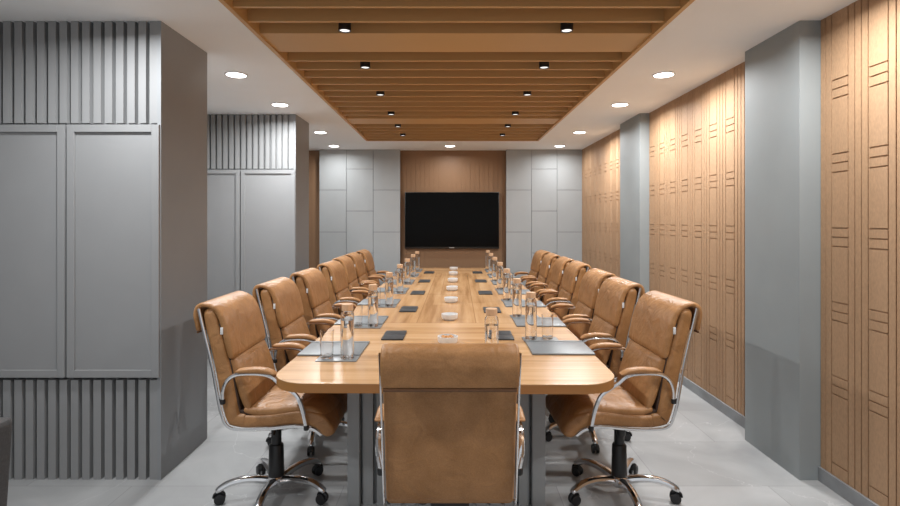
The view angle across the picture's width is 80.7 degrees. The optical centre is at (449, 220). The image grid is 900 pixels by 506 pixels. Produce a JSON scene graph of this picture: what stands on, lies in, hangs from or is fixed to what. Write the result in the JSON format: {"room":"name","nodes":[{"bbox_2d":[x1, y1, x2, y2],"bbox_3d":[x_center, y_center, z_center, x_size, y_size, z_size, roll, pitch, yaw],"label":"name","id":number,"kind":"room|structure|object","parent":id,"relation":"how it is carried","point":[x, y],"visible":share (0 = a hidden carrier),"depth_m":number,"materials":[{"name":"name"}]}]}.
{"room":"conference room","nodes":[
{"label":"conference room","id":0,"kind":"room"},
{"bbox_2d":[309,150,505,268],"bbox_3d":[-0.250,0.170,8.767,5.000,2.660,0.106,0,0,0],"label":"wall","id":1,"kind":"structure","parent":0,"point":[420,170],"depth_m":8.71,"materials":[{"name":"brown wood"}]},
{"bbox_2d":[319,150,399,285],"bbox_3d":[-1.464,0.170,8.657,1.307,2.660,0.114,0,0,0],"label":"wall panel","id":2,"kind":"object","parent":1,"relation":"attached to","point":[359,190],"depth_m":8.60,"materials":[{"name":"paint"}]},
{"bbox_2d":[405,192,498,248],"bbox_3d":[0.033,-0.010,8.684,1.544,0.924,0.057,0,0,0],"label":"television","id":3,"kind":"object","parent":1,"relation":"attached to","point":[433,220],"visible":1,"depth_m":8.66,"materials":[{"name":"black metal"}]},
{"bbox_2d":[506,150,581,285],"bbox_3d":[1.531,0.170,8.657,1.234,2.660,0.114,0,0,0],"label":"wall panel","id":4,"kind":"object","parent":1,"relation":"attached to","point":[544,187],"depth_m":8.60,"materials":[{"name":"paint"}]},
{"bbox_2d":[0,0,856,149],"bbox_3d":[-0.300,-1.310,3.610,5.100,0.300,10.420,0,0,0],"label":"ceiling","id":5,"kind":"structure","parent":0,"point":[709,38],"depth_m":3.83,"materials":[{"name":"white paint"}]},
{"bbox_2d":[224,71,247,77],"bbox_3d":[-1.690,-1.155,4.190,0.176,0.008,0.176,0,0,0],"label":"recessed light","id":6,"kind":"object","parent":5,"relation":"in","point":[234,74],"visible":1,"depth_m":4.17,"materials":[{"name":"plastic"}]},
{"bbox_2d":[226,73,245,77],"bbox_3d":[-1.690,-1.156,4.190,0.148,0.006,0.148,0,0,0],"label":"diffuser","id":7,"kind":"object","parent":6,"relation":"attached to","point":[235,75],"depth_m":4.20,"materials":[{"name":"plastic"}]},
{"bbox_2d":[271,102,288,106],"bbox_3d":[-1.690,-1.155,5.270,0.176,0.008,0.176,0,0,0],"label":"recessed light","id":8,"kind":"object","parent":5,"relation":"in","point":[277,104],"visible":1,"depth_m":5.25,"materials":[{"name":"plastic"}]},
{"bbox_2d":[219,0,694,140],"bbox_3d":[0.035,-1.242,3.960,2.480,0.187,7.320,0,0,0],"label":"ceiling panel","id":9,"kind":"object","parent":5,"relation":"attached to","point":[448,70],"visible":1,"depth_m":3.85,"materials":[{"name":"brown wood"}]},
{"bbox_2d":[338,23,350,32],"bbox_3d":[-0.635,-1.230,3.200,0.076,0.169,0.076,0,0,0],"label":"spotlight","id":10,"kind":"object","parent":9,"relation":"attached to","point":[342,27],"visible":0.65,"depth_m":3.18,"materials":[{"name":"black plastic"}]},
{"bbox_2d":[360,62,369,68],"bbox_3d":[-0.635,-1.230,3.970,0.076,0.169,0.076,0,0,0],"label":"spotlight","id":11,"kind":"object","parent":9,"relation":"attached to","point":[363,65],"visible":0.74,"depth_m":3.94,"materials":[{"name":"black plastic"}]},
{"bbox_2d":[539,62,548,68],"bbox_3d":[0.705,-1.230,3.970,0.076,0.169,0.076,0,0,0],"label":"spotlight","id":12,"kind":"object","parent":9,"relation":"attached to","point":[542,65],"visible":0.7,"depth_m":3.94,"materials":[{"name":"black plastic"}]},
{"bbox_2d":[560,23,572,32],"bbox_3d":[0.705,-1.230,3.200,0.076,0.169,0.076,0,0,0],"label":"spotlight","id":13,"kind":"object","parent":9,"relation":"attached to","point":[564,27],"visible":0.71,"depth_m":3.18,"materials":[{"name":"black plastic"}]},
{"bbox_2d":[611,102,628,106],"bbox_3d":[1.690,-1.155,5.270,0.176,0.008,0.176,0,0,0],"label":"recessed light","id":14,"kind":"object","parent":5,"relation":"in","point":[622,104],"visible":1,"depth_m":5.25,"materials":[{"name":"plastic"}]},
{"bbox_2d":[652,71,675,77],"bbox_3d":[1.690,-1.155,4.190,0.176,0.008,0.176,0,0,0],"label":"recessed light","id":15,"kind":"object","parent":5,"relation":"in","point":[665,74],"visible":1,"depth_m":4.17,"materials":[{"name":"plastic"}]},
{"bbox_2d":[654,73,673,77],"bbox_3d":[1.690,-1.156,4.190,0.148,0.006,0.148,0,0,0],"label":"diffuser","id":16,"kind":"object","parent":15,"relation":"attached to","point":[656,75],"depth_m":4.20,"materials":[{"name":"plastic"}]},
{"bbox_2d":[7,359,853,505],"bbox_3d":[-0.300,1.540,3.610,5.100,0.080,10.420,0,0,0],"label":"floor","id":17,"kind":"structure","parent":0,"point":[704,452],"depth_m":3.15,"materials":[{"name":"tile"}]},
{"bbox_2d":[0,417,12,505],"bbox_3d":[-2.080,1.150,1.840,0.586,0.701,0.680,0,0,0],"label":"lounge chair","id":18,"kind":"object","parent":17,"relation":"on","point":[6,423],"visible":1,"depth_m":2.14,"materials":[{"name":"grey fabric"}]},
{"bbox_2d":[0,21,206,479],"bbox_3d":[-2.211,0.171,3.353,1.074,2.659,0.603,0,0,0],"label":"tall cabinet","id":19,"kind":"object","parent":17,"relation":"on","point":[103,126],"visible":0.99,"depth_m":3.07,"materials":[{"name":"grey paint"}]},
{"bbox_2d":[207,114,308,358],"bbox_3d":[-2.211,0.171,6.011,1.074,2.659,0.558,0,0,0],"label":"tall cabinet","id":20,"kind":"object","parent":17,"relation":"on","point":[258,165],"visible":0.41,"depth_m":5.75,"materials":[{"name":"grey paint"}]},
{"bbox_2d":[193,291,346,505],"bbox_3d":[-0.939,0.955,2.883,0.712,1.089,0.611,0,0,0],"label":"chair","id":21,"kind":"object","parent":17,"relation":"on","point":[251,399],"visible":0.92,"depth_m":2.73,"materials":[{"name":"brown leather"}]},
{"bbox_2d":[193,291,265,358],"bbox_3d":[-1.191,0.553,2.900,0.208,0.285,0.472,0,0,0],"label":"cushion","id":22,"kind":"object","parent":21,"relation":"on","point":[233,323],"depth_m":2.74,"materials":[{"name":"beige leather"}]},
{"bbox_2d":[231,340,275,408],"bbox_3d":[-1.057,0.828,2.900,0.119,0.268,0.444,0,0,0],"label":"cushion","id":23,"kind":"object","parent":21,"relation":"on","point":[247,392],"depth_m":2.77,"materials":[{"name":"beige leather"}]},
{"bbox_2d":[244,384,340,414],"bbox_3d":[-0.826,0.997,2.900,0.440,0.156,0.452,0,0,0],"label":"seat cushion","id":24,"kind":"object","parent":21,"relation":"on","point":[270,400],"depth_m":2.74,"materials":[{"name":"beige leather"}]},
{"bbox_2d":[252,277,346,455],"bbox_3d":[-0.928,0.955,3.658,0.712,1.089,0.611,0,0,1],"label":"chair","id":25,"kind":"object","parent":17,"relation":"on","point":[280,299],"visible":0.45,"depth_m":3.45,"materials":[{"name":"brown leather"}]},
{"bbox_2d":[252,277,303,327],"bbox_3d":[-1.180,0.553,3.673,0.208,0.285,0.472,0,0,1],"label":"cushion","id":26,"kind":"object","parent":25,"relation":"on","point":[280,299],"depth_m":3.50,"materials":[{"name":"beige leather"}]},
{"bbox_2d":[281,316,310,361],"bbox_3d":[-1.046,0.828,3.671,0.119,0.268,0.444,0,0,1],"label":"cushion","id":27,"kind":"object","parent":25,"relation":"on","point":[298,325],"depth_m":3.54,"materials":[{"name":"beige leather"}]},
{"bbox_2d":[289,268,342,340],"bbox_3d":[-0.916,0.955,4.447,0.712,1.089,0.611,0,0,2],"label":"chair","id":28,"kind":"object","parent":17,"relation":"on","point":[311,283],"visible":0.29,"depth_m":4.22,"materials":[{"name":"brown leather"}]},
{"bbox_2d":[289,268,329,308],"bbox_3d":[-1.169,0.553,4.437,0.208,0.285,0.472,0,0,2],"label":"cushion","id":29,"kind":"object","parent":28,"relation":"on","point":[311,283],"depth_m":4.28,"materials":[{"name":"beige leather"}]},
{"bbox_2d":[317,260,367,320],"bbox_3d":[-0.923,0.955,5.337,0.712,1.089,0.611,0,0,2],"label":"chair","id":30,"kind":"object","parent":17,"relation":"on","point":[333,271],"visible":0.32,"depth_m":5.11,"materials":[{"name":"brown leather"}]},
{"bbox_2d":[317,260,347,292],"bbox_3d":[-1.176,0.553,5.327,0.208,0.285,0.472,0,0,2],"label":"cushion","id":31,"kind":"object","parent":30,"relation":"on","point":[334,273],"depth_m":5.16,"materials":[{"name":"beige leather"}]},
{"bbox_2d":[336,288,353,313],"bbox_3d":[-1.042,0.828,5.323,0.119,0.268,0.444,0,0,2],"label":"cushion","id":32,"kind":"object","parent":30,"relation":"on","point":[342,292],"depth_m":5.19,"materials":[{"name":"beige leather"}]},
{"bbox_2d":[332,255,377,303],"bbox_3d":[-0.963,0.955,6.083,0.712,1.089,0.610,0,0,0],"label":"chair","id":33,"kind":"object","parent":17,"relation":"on","point":[346,261],"visible":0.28,"depth_m":6.01,"materials":[{"name":"brown leather"}]},
{"bbox_2d":[332,255,356,283],"bbox_3d":[-1.215,0.553,6.101,0.208,0.285,0.472,0,0,0],"label":"cushion","id":34,"kind":"object","parent":33,"relation":"on","point":[349,267],"depth_m":6.02,"materials":[{"name":"beige leather"}]},
{"bbox_2d":[348,279,362,303],"bbox_3d":[-1.081,0.828,6.101,0.119,0.268,0.444,0,0,0],"label":"cushion","id":35,"kind":"object","parent":33,"relation":"on","point":[352,283],"depth_m":6.02,"materials":[{"name":"beige leather"}]},
{"bbox_2d":[345,252,384,298],"bbox_3d":[-0.968,0.955,6.771,0.712,1.089,0.612,0,0,0],"label":"chair","id":36,"kind":"object","parent":17,"relation":"on","point":[358,262],"visible":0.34,"depth_m":6.67,"materials":[{"name":"brown leather"}]},
{"bbox_2d":[345,252,365,276],"bbox_3d":[-1.220,0.553,6.781,0.208,0.285,0.472,0,0,0],"label":"cushion","id":37,"kind":"object","parent":36,"relation":"on","point":[358,262],"depth_m":6.68,"materials":[{"name":"beige leather"}]},
{"bbox_2d":[358,274,368,297],"bbox_3d":[-1.086,0.828,6.781,0.119,0.268,0.444,0,0,0],"label":"cushion","id":38,"kind":"object","parent":36,"relation":"on","point":[361,277],"depth_m":6.62,"materials":[{"name":"beige leather"}]},
{"bbox_2d":[356,249,388,285],"bbox_3d":[-0.952,0.955,7.514,0.712,1.089,0.608,0,0,1],"label":"chair","id":39,"kind":"object","parent":17,"relation":"on","point":[367,257],"visible":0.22,"depth_m":7.35,"materials":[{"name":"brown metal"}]},
{"bbox_2d":[356,249,374,271],"bbox_3d":[-1.204,0.553,7.505,0.208,0.285,0.472,0,0,1],"label":"cushion","id":40,"kind":"object","parent":39,"relation":"on","point":[367,257],"depth_m":7.35,"materials":[{"name":"beige leather"}]},
{"bbox_2d":[368,269,379,285],"bbox_3d":[-1.070,0.828,7.502,0.119,0.268,0.444,0,0,1],"label":"cushion","id":41,"kind":"object","parent":39,"relation":"on","point":[370,271],"depth_m":7.45,"materials":[{"name":"beige leather"}]},
{"bbox_2d":[276,268,613,505],"bbox_3d":[0.015,1.120,5.395,1.636,0.760,5.980,0,0,1],"label":"conference table","id":42,"kind":"object","parent":17,"relation":"on","point":[541,375],"visible":0.42,"depth_m":2.80,"materials":[{"name":"brown wood"}]},
{"bbox_2d":[297,341,369,355],"bbox_3d":[-0.662,0.734,3.062,0.345,0.011,0.325,0,0,1],"label":"folder","id":43,"kind":"object","parent":42,"relation":"on","point":[313,349],"visible":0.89,"depth_m":3.04,"materials":[{"name":"leather"}]},
{"bbox_2d":[315,356,359,361],"bbox_3d":[-0.600,0.737,2.838,0.216,0.006,0.110,0,0,1],"label":"tray","id":44,"kind":"object","parent":42,"relation":"on","point":[335,358],"visible":0.76,"depth_m":2.79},
{"bbox_2d":[320,329,333,358],"bbox_3d":[-0.660,0.658,2.838,0.073,0.149,0.073,0,0,0],"label":"drinking glass","id":45,"kind":"object","parent":44,"relation":"on","point":[326,335],"visible":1,"depth_m":2.81,"materials":[{"name":"glass"}]},
{"bbox_2d":[340,303,353,359],"bbox_3d":[-0.550,0.588,2.838,0.072,0.289,0.072,0,0,0],"label":"water bottle","id":46,"kind":"object","parent":44,"relation":"on","point":[347,314],"visible":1,"depth_m":2.81,"materials":[{"name":"clear glass"}]},
{"bbox_2d":[334,316,387,324],"bbox_3d":[-0.650,0.734,3.928,0.345,0.011,0.325,0,0,1],"label":"folder","id":47,"kind":"object","parent":42,"relation":"on","point":[381,319],"visible":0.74,"depth_m":3.89,"materials":[{"name":"leather"}]},
{"bbox_2d":[354,325,381,327],"bbox_3d":[-0.587,0.737,3.703,0.216,0.006,0.110,0,0,1],"label":"tray","id":48,"kind":"object","parent":42,"relation":"on","point":[362,326],"visible":0.56,"depth_m":3.65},
{"bbox_2d":[353,304,362,326],"bbox_3d":[-0.647,0.658,3.703,0.073,0.149,0.073,0,0,0],"label":"drinking glass","id":49,"kind":"object","parent":48,"relation":"on","point":[357,308],"visible":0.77,"depth_m":3.67,"materials":[{"name":"glass"}]},
{"bbox_2d":[368,284,377,326],"bbox_3d":[-0.537,0.588,3.703,0.072,0.289,0.072,0,0,0],"label":"water bottle","id":50,"kind":"object","parent":48,"relation":"on","point":[372,293],"visible":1,"depth_m":3.67,"materials":[{"name":"clear glass"}]},
{"bbox_2d":[358,299,400,304],"bbox_3d":[-0.637,0.734,4.803,0.345,0.011,0.325,0,0,1],"label":"folder","id":51,"kind":"object","parent":42,"relation":"on","point":[364,301],"visible":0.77,"depth_m":4.78,"materials":[{"name":"leather"}]},
{"bbox_2d":[378,305,396,307],"bbox_3d":[-0.575,0.737,4.578,0.216,0.006,0.110,0,0,1],"label":"tray","id":52,"kind":"object","parent":42,"relation":"on","point":[380,306],"visible":0.56,"depth_m":4.55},
{"bbox_2d":[377,288,380,305],"bbox_3d":[-0.634,0.658,4.578,0.073,0.149,0.073,0,0,0],"label":"drinking glass","id":53,"kind":"object","parent":52,"relation":"on","point":[378,289],"visible":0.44,"depth_m":4.56,"materials":[{"name":"glass"}]},
{"bbox_2d":[385,272,392,305],"bbox_3d":[-0.524,0.588,4.578,0.072,0.289,0.072,0,0,0],"label":"water bottle","id":54,"kind":"object","parent":52,"relation":"on","point":[389,279],"visible":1,"depth_m":4.55,"materials":[{"name":"clear glass"}]},
{"bbox_2d":[381,330,406,339],"bbox_3d":[-0.358,0.735,3.410,0.136,0.010,0.250,0,0,1],"label":"pad","id":55,"kind":"object","parent":42,"relation":"on","point":[389,334],"visible":1,"depth_m":3.38,"materials":[{"name":"leather"}]},
{"bbox_2d":[399,306,417,311],"bbox_3d":[-0.343,0.735,4.420,0.136,0.010,0.250,0,0,1],"label":"pad","id":56,"kind":"object","parent":42,"relation":"on","point":[403,308],"visible":1,"depth_m":4.37,"materials":[{"name":"leather"}]},
{"bbox_2d":[410,291,424,294],"bbox_3d":[-0.328,0.735,5.440,0.136,0.010,0.250,0,0,1],"label":"pad","id":57,"kind":"object","parent":42,"relation":"on","point":[412,292],"visible":1,"depth_m":5.37,"materials":[{"name":"leather"}]},
{"bbox_2d":[438,334,457,342],"bbox_3d":[-0.014,0.716,3.200,0.123,0.046,0.123,0,0,0],"label":"bowl","id":58,"kind":"object","parent":42,"relation":"on","point":[440,339],"visible":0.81,"depth_m":3.15,"materials":[{"name":"white ceramic"}]},
{"bbox_2d":[441,312,457,320],"bbox_3d":[-0.003,0.716,3.970,0.123,0.046,0.123,0,0,0],"label":"bowl","id":59,"kind":"object","parent":42,"relation":"on","point":[448,316],"visible":1,"depth_m":3.93,"materials":[{"name":"white ceramic"}]},
{"bbox_2d":[444,296,457,302],"bbox_3d":[0.010,0.716,4.820,0.123,0.046,0.123,0,0,0],"label":"bowl","id":60,"kind":"object","parent":42,"relation":"on","point":[449,299],"visible":1,"depth_m":4.78,"materials":[{"name":"white ceramic"}]},
{"bbox_2d":[446,286,457,290],"bbox_3d":[0.022,0.716,5.640,0.123,0.046,0.123,0,0,0],"label":"bowl","id":61,"kind":"object","parent":42,"relation":"on","point":[449,288],"visible":1,"depth_m":5.60,"materials":[{"name":"white ceramic"}]},
{"bbox_2d":[478,291,492,294],"bbox_3d":[0.362,0.735,5.440,0.136,0.010,0.250,0,0,1],"label":"pad","id":62,"kind":"object","parent":42,"relation":"on","point":[480,292],"visible":1,"depth_m":5.37,"materials":[{"name":"leather"}]},
{"bbox_2d":[485,307,498,342],"bbox_3d":[0.214,0.595,2.730,0.072,0.289,0.072,0,0,0],"label":"water bottle","id":63,"kind":"object","parent":42,"relation":"on","point":[491,319],"visible":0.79,"depth_m":2.70,"materials":[{"name":"clear glass"}]},
{"bbox_2d":[499,331,513,339],"bbox_3d":[0.332,0.735,3.410,0.136,0.010,0.250,0,0,1],"label":"pad","id":64,"kind":"object","parent":42,"relation":"on","point":[503,335],"visible":0.61,"depth_m":3.38,"materials":[{"name":"leather"}]},
{"bbox_2d":[496,289,530,294],"bbox_3d":[0.665,0.734,5.492,0.345,0.011,0.325,0,0,1],"label":"folder","id":65,"kind":"object","parent":42,"relation":"on","point":[500,291],"visible":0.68,"depth_m":5.49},
{"bbox_2d":[503,301,545,306],"bbox_3d":[0.653,0.734,4.702,0.345,0.011,0.325,0,0,1],"label":"folder","id":66,"kind":"object","parent":42,"relation":"on","point":[506,303],"visible":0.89,"depth_m":4.63,"materials":[{"name":"leather"}]},
{"bbox_2d":[512,317,565,326],"bbox_3d":[0.641,0.734,3.862,0.345,0.011,0.325,0,0,1],"label":"folder","id":67,"kind":"object","parent":42,"relation":"on","point":[519,321],"visible":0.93,"depth_m":3.81,"materials":[{"name":"leather"}]},
{"bbox_2d":[522,337,557,341],"bbox_3d":[0.563,0.737,3.305,0.216,0.006,0.110,0,0,1],"label":"tray","id":68,"kind":"object","parent":42,"relation":"on","point":[523,338],"visible":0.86,"depth_m":3.28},
{"bbox_2d":[525,292,536,339],"bbox_3d":[0.505,0.588,3.305,0.072,0.289,0.072,0,0,0],"label":"water bottle","id":69,"kind":"object","parent":68,"relation":"on","point":[530,302],"visible":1,"depth_m":3.27,"materials":[{"name":"clear glass"}]},
{"bbox_2d":[542,314,552,339],"bbox_3d":[0.608,0.658,3.305,0.073,0.149,0.073,0,0,0],"label":"drinking glass","id":70,"kind":"object","parent":68,"relation":"on","point":[547,319],"visible":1,"depth_m":3.28,"materials":[{"name":"glass"}]},
{"bbox_2d":[525,340,594,354],"bbox_3d":[0.630,0.734,3.083,0.345,0.011,0.325,0,0,1],"label":"folder","id":71,"kind":"object","parent":42,"relation":"on","point":[537,347],"visible":1,"depth_m":3.06,"materials":[{"name":"leather"}]},
{"bbox_3d":[-0.562,0.737,5.428,0.216,0.006,0.110,0,0,1],"label":"tray","id":72,"kind":"object","parent":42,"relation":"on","visible":0},
{"bbox_2d":[396,264,403,292],"bbox_3d":[-0.512,0.588,5.428,0.072,0.289,0.072,0,0,0],"label":"water bottle","id":73,"kind":"object","parent":72,"relation":"on","point":[399,272],"visible":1,"depth_m":5.40,"materials":[{"name":"clear glass"}]},
{"bbox_3d":[0.586,0.737,4.925,0.216,0.006,0.110,0,0,1],"label":"tray","id":74,"kind":"object","parent":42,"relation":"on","visible":0},
{"bbox_2d":[503,268,510,299],"bbox_3d":[0.528,0.588,4.925,0.072,0.289,0.072,0,0,0],"label":"water bottle","id":75,"kind":"object","parent":74,"relation":"on","point":[506,275],"visible":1,"depth_m":4.90,"materials":[{"name":"clear glass"}]},
{"bbox_3d":[0.574,0.737,4.085,0.216,0.006,0.110,0,0,1],"label":"tray","id":76,"kind":"object","parent":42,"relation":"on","visible":0},
{"bbox_2d":[512,278,521,316],"bbox_3d":[0.516,0.588,4.085,0.072,0.289,0.072,0,0,0],"label":"water bottle","id":77,"kind":"object","parent":76,"relation":"on","point":[516,287],"visible":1,"depth_m":4.06,"materials":[{"name":"clear glass"}]},
{"bbox_3d":[-0.539,0.737,7.038,0.216,0.006,0.110,0,0,1],"label":"tray","id":78,"kind":"object","parent":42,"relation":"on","visible":0},
{"bbox_2d":[410,254,415,275],"bbox_3d":[-0.489,0.588,7.038,0.072,0.289,0.072,0,0,0],"label":"water bottle","id":79,"kind":"object","parent":78,"relation":"on","point":[413,259],"visible":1,"depth_m":7.01,"materials":[{"name":"clear glass"}]},
{"bbox_3d":[-0.550,0.737,6.228,0.216,0.006,0.110,0,0,1],"label":"tray","id":80,"kind":"object","parent":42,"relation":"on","visible":0},
{"bbox_2d":[404,259,409,283],"bbox_3d":[-0.500,0.588,6.228,0.072,0.289,0.072,0,0,0],"label":"water bottle","id":81,"kind":"object","parent":80,"relation":"on","point":[407,261],"visible":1,"depth_m":6.20,"materials":[{"name":"clear glass"}]},
{"bbox_3d":[-0.529,0.737,7.738,0.216,0.006,0.110,0,0,1],"label":"tray","id":82,"kind":"object","parent":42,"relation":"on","visible":0},
{"bbox_2d":[415,251,419,270],"bbox_3d":[-0.479,0.588,7.738,0.072,0.289,0.072,0,0,0],"label":"water bottle","id":83,"kind":"object","parent":82,"relation":"on","point":[417,256],"visible":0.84,"depth_m":7.71,"materials":[{"name":"clear glass"}]},
{"bbox_3d":[0.598,0.737,5.715,0.216,0.006,0.110,0,0,1],"label":"tray","id":84,"kind":"object","parent":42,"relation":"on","visible":0},
{"bbox_2d":[497,262,502,288],"bbox_3d":[0.540,0.588,5.715,0.072,0.289,0.072,0,0,0],"label":"water bottle","id":85,"kind":"object","parent":84,"relation":"on","point":[500,264],"visible":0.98,"depth_m":5.68,"materials":[{"name":"clear glass"}]},
{"bbox_3d":[0.609,0.737,6.515,0.216,0.006,0.110,0,0,1],"label":"tray","id":86,"kind":"object","parent":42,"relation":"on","visible":0},
{"bbox_2d":[492,257,497,280],"bbox_3d":[0.551,0.588,6.515,0.072,0.289,0.072,0,0,0],"label":"water bottle","id":87,"kind":"object","parent":86,"relation":"on","point":[494,262],"visible":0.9,"depth_m":6.48,"materials":[{"name":"clear glass"}]},
{"bbox_3d":[0.620,0.737,7.265,0.216,0.006,0.110,0,0,1],"label":"tray","id":88,"kind":"object","parent":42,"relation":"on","visible":0},
{"bbox_2d":[488,253,492,274],"bbox_3d":[0.562,0.588,7.265,0.072,0.289,0.072,0,0,0],"label":"water bottle","id":89,"kind":"object","parent":88,"relation":"on","point":[490,260],"visible":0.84,"depth_m":7.24,"materials":[{"name":"clear glass"}]},
{"bbox_2d":[375,343,524,505],"bbox_3d":[0.000,0.962,2.136,0.615,1.075,0.712,0,0,0],"label":"chair","id":90,"kind":"object","parent":17,"relation":"on","point":[449,413],"visible":1,"depth_m":1.88,"materials":[{"name":"beige leather"}]},
{"bbox_2d":[380,343,519,387],"bbox_3d":[0.000,0.567,1.884,0.472,0.285,0.208,0,0,0],"label":"cushion","id":91,"kind":"object","parent":90,"relation":"on","point":[402,365],"depth_m":1.79,"materials":[{"name":"brown leather"}]},
{"bbox_2d":[514,250,550,291],"bbox_3d":[1.009,0.955,7.332,0.712,1.089,0.611,0,0,-2],"label":"chair","id":92,"kind":"object","parent":17,"relation":"on","point":[538,256],"visible":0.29,"depth_m":7.25,"materials":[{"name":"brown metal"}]},
{"bbox_2d":[525,270,537,291],"bbox_3d":[1.127,0.828,7.353,0.119,0.268,0.444,0,0,-2],"label":"cushion","id":93,"kind":"object","parent":92,"relation":"on","point":[532,272],"depth_m":7.24,"materials":[{"name":"beige leather"}]},
{"bbox_2d":[530,250,550,272],"bbox_3d":[1.260,0.553,7.357,0.208,0.285,0.472,0,0,-2],"label":"cushion","id":94,"kind":"object","parent":92,"relation":"on","point":[538,256],"depth_m":7.25,"materials":[{"name":"beige leather"}]},
{"bbox_2d":[521,253,559,301],"bbox_3d":[1.000,0.955,6.633,0.712,1.089,0.611,0,0,2],"label":"chair","id":95,"kind":"object","parent":17,"relation":"on","point":[547,263],"visible":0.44,"depth_m":6.43,"materials":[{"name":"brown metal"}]},
{"bbox_2d":[533,275,545,298],"bbox_3d":[1.118,0.828,6.647,0.119,0.268,0.444,0,0,2],"label":"cushion","id":96,"kind":"object","parent":95,"relation":"on","point":[541,278],"depth_m":6.50,"materials":[{"name":"beige leather"}]},
{"bbox_2d":[539,253,559,277],"bbox_3d":[1.252,0.553,6.644,0.208,0.285,0.472,0,0,2],"label":"cushion","id":97,"kind":"object","parent":95,"relation":"on","point":[547,263],"depth_m":6.44,"materials":[{"name":"beige leather"}]},
{"bbox_2d":[529,256,574,311],"bbox_3d":[1.011,0.955,5.933,0.712,1.089,0.611,0,0,2],"label":"chair","id":98,"kind":"object","parent":17,"relation":"on","point":[559,266],"visible":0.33,"depth_m":5.81,"materials":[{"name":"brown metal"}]},
{"bbox_2d":[543,281,558,308],"bbox_3d":[1.130,0.828,5.947,0.119,0.268,0.444,0,0,2],"label":"cushion","id":99,"kind":"object","parent":98,"relation":"on","point":[554,285],"depth_m":5.82,"materials":[{"name":"beige leather"}]},
{"bbox_2d":[550,256,574,284],"bbox_3d":[1.264,0.553,5.943,0.208,0.285,0.472,0,0,2],"label":"cushion","id":100,"kind":"object","parent":98,"relation":"on","point":[559,266],"depth_m":5.81,"materials":[{"name":"beige leather"}]},
{"bbox_2d":[536,260,590,328],"bbox_3d":[1.003,0.955,5.283,0.712,1.089,0.611,0,0,2],"label":"chair","id":101,"kind":"object","parent":17,"relation":"on","point":[574,272],"visible":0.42,"depth_m":5.08,"materials":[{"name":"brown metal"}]},
{"bbox_2d":[554,288,571,319],"bbox_3d":[1.122,0.828,5.296,0.119,0.268,0.444,0,0,2],"label":"cushion","id":102,"kind":"object","parent":101,"relation":"on","point":[560,313],"depth_m":5.14,"materials":[{"name":"beige leather"}]},
{"bbox_2d":[561,260,590,293],"bbox_3d":[1.256,0.553,5.292,0.208,0.285,0.472,0,0,2],"label":"cushion","id":103,"kind":"object","parent":101,"relation":"on","point":[574,272],"depth_m":5.10,"materials":[{"name":"beige leather"}]},
{"bbox_2d":[550,268,615,342],"bbox_3d":[0.963,0.955,4.383,0.712,1.089,0.611,0,0,1],"label":"chair","id":104,"kind":"object","parent":17,"relation":"on","point":[592,280],"visible":0.4,"depth_m":4.30,"materials":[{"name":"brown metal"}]},
{"bbox_2d":[578,268,615,308],"bbox_3d":[1.215,0.553,4.398,0.208,0.285,0.472,0,0,1],"label":"cushion","id":105,"kind":"object","parent":104,"relation":"on","point":[592,280],"depth_m":4.32,"materials":[{"name":"beige leather"}]},
{"bbox_2d":[545,276,644,452],"bbox_3d":[0.925,0.955,3.692,0.712,1.089,0.611,0,0,-1],"label":"chair","id":106,"kind":"object","parent":17,"relation":"on","point":[617,297],"visible":0.55,"depth_m":3.50,"materials":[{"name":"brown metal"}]},
{"bbox_2d":[585,315,615,364],"bbox_3d":[1.043,0.828,3.711,0.119,0.268,0.444,0,0,-1],"label":"cushion","id":107,"kind":"object","parent":106,"relation":"on","point":[599,323],"depth_m":3.56,"materials":[{"name":"brown leather"}]},
{"bbox_2d":[594,276,644,326],"bbox_3d":[1.177,0.553,3.712,0.208,0.285,0.472,0,0,-1],"label":"cushion","id":108,"kind":"object","parent":106,"relation":"on","point":[617,297],"depth_m":3.55,"materials":[{"name":"brown leather"}]},
{"bbox_2d":[545,290,701,505],"bbox_3d":[0.916,0.955,2.882,0.712,1.089,0.611,0,0,-2],"label":"chair","id":109,"kind":"object","parent":17,"relation":"on","point":[643,393],"visible":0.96,"depth_m":2.73,"materials":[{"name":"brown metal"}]},
{"bbox_2d":[554,382,652,414],"bbox_3d":[0.802,0.997,2.896,0.440,0.156,0.452,0,0,-2],"label":"seat cushion","id":110,"kind":"object","parent":109,"relation":"on","point":[623,399],"depth_m":2.74,"materials":[{"name":"brown leather"}]},
{"bbox_2d":[616,339,664,408],"bbox_3d":[1.033,0.828,2.904,0.119,0.268,0.444,0,0,-2],"label":"cushion","id":111,"kind":"object","parent":109,"relation":"on","point":[647,391],"depth_m":2.78,"materials":[{"name":"brown leather"}]},
{"bbox_2d":[629,290,701,358],"bbox_3d":[1.167,0.553,2.908,0.208,0.285,0.472,0,0,-2],"label":"cushion","id":112,"kind":"object","parent":109,"relation":"on","point":[661,323],"depth_m":2.75,"materials":[{"name":"brown leather"}]},
{"bbox_2d":[620,113,648,345],"bbox_3d":[2.096,0.170,6.030,0.108,2.660,0.660,0,0,0],"label":"pillar","id":113,"kind":"structure","parent":0,"point":[634,132],"depth_m":5.87,"materials":[{"name":"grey paint"}]},
{"bbox_2d":[582,0,899,505],"bbox_3d":[2.196,0.170,3.610,0.108,2.660,10.420,0,0,0],"label":"wall","id":114,"kind":"structure","parent":0,"point":[697,138],"depth_m":3.01,"materials":[{"name":"brown wood"}]},
{"bbox_2d":[678,373,878,505],"bbox_3d":[2.135,1.460,3.500,0.014,0.080,10.200,0,0,0],"label":"baseboard","id":115,"kind":"structure","parent":114,"relation":"attached to","point":[842,489],"depth_m":3.04,"materials":[{"name":"metal"}]},
{"bbox_2d":[745,20,820,479],"bbox_3d":[2.086,0.170,3.349,0.128,2.660,0.567,0,0,0],"label":"pillar","id":116,"kind":"structure","parent":0,"point":[783,71],"depth_m":3.20,"materials":[{"name":"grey paint"}]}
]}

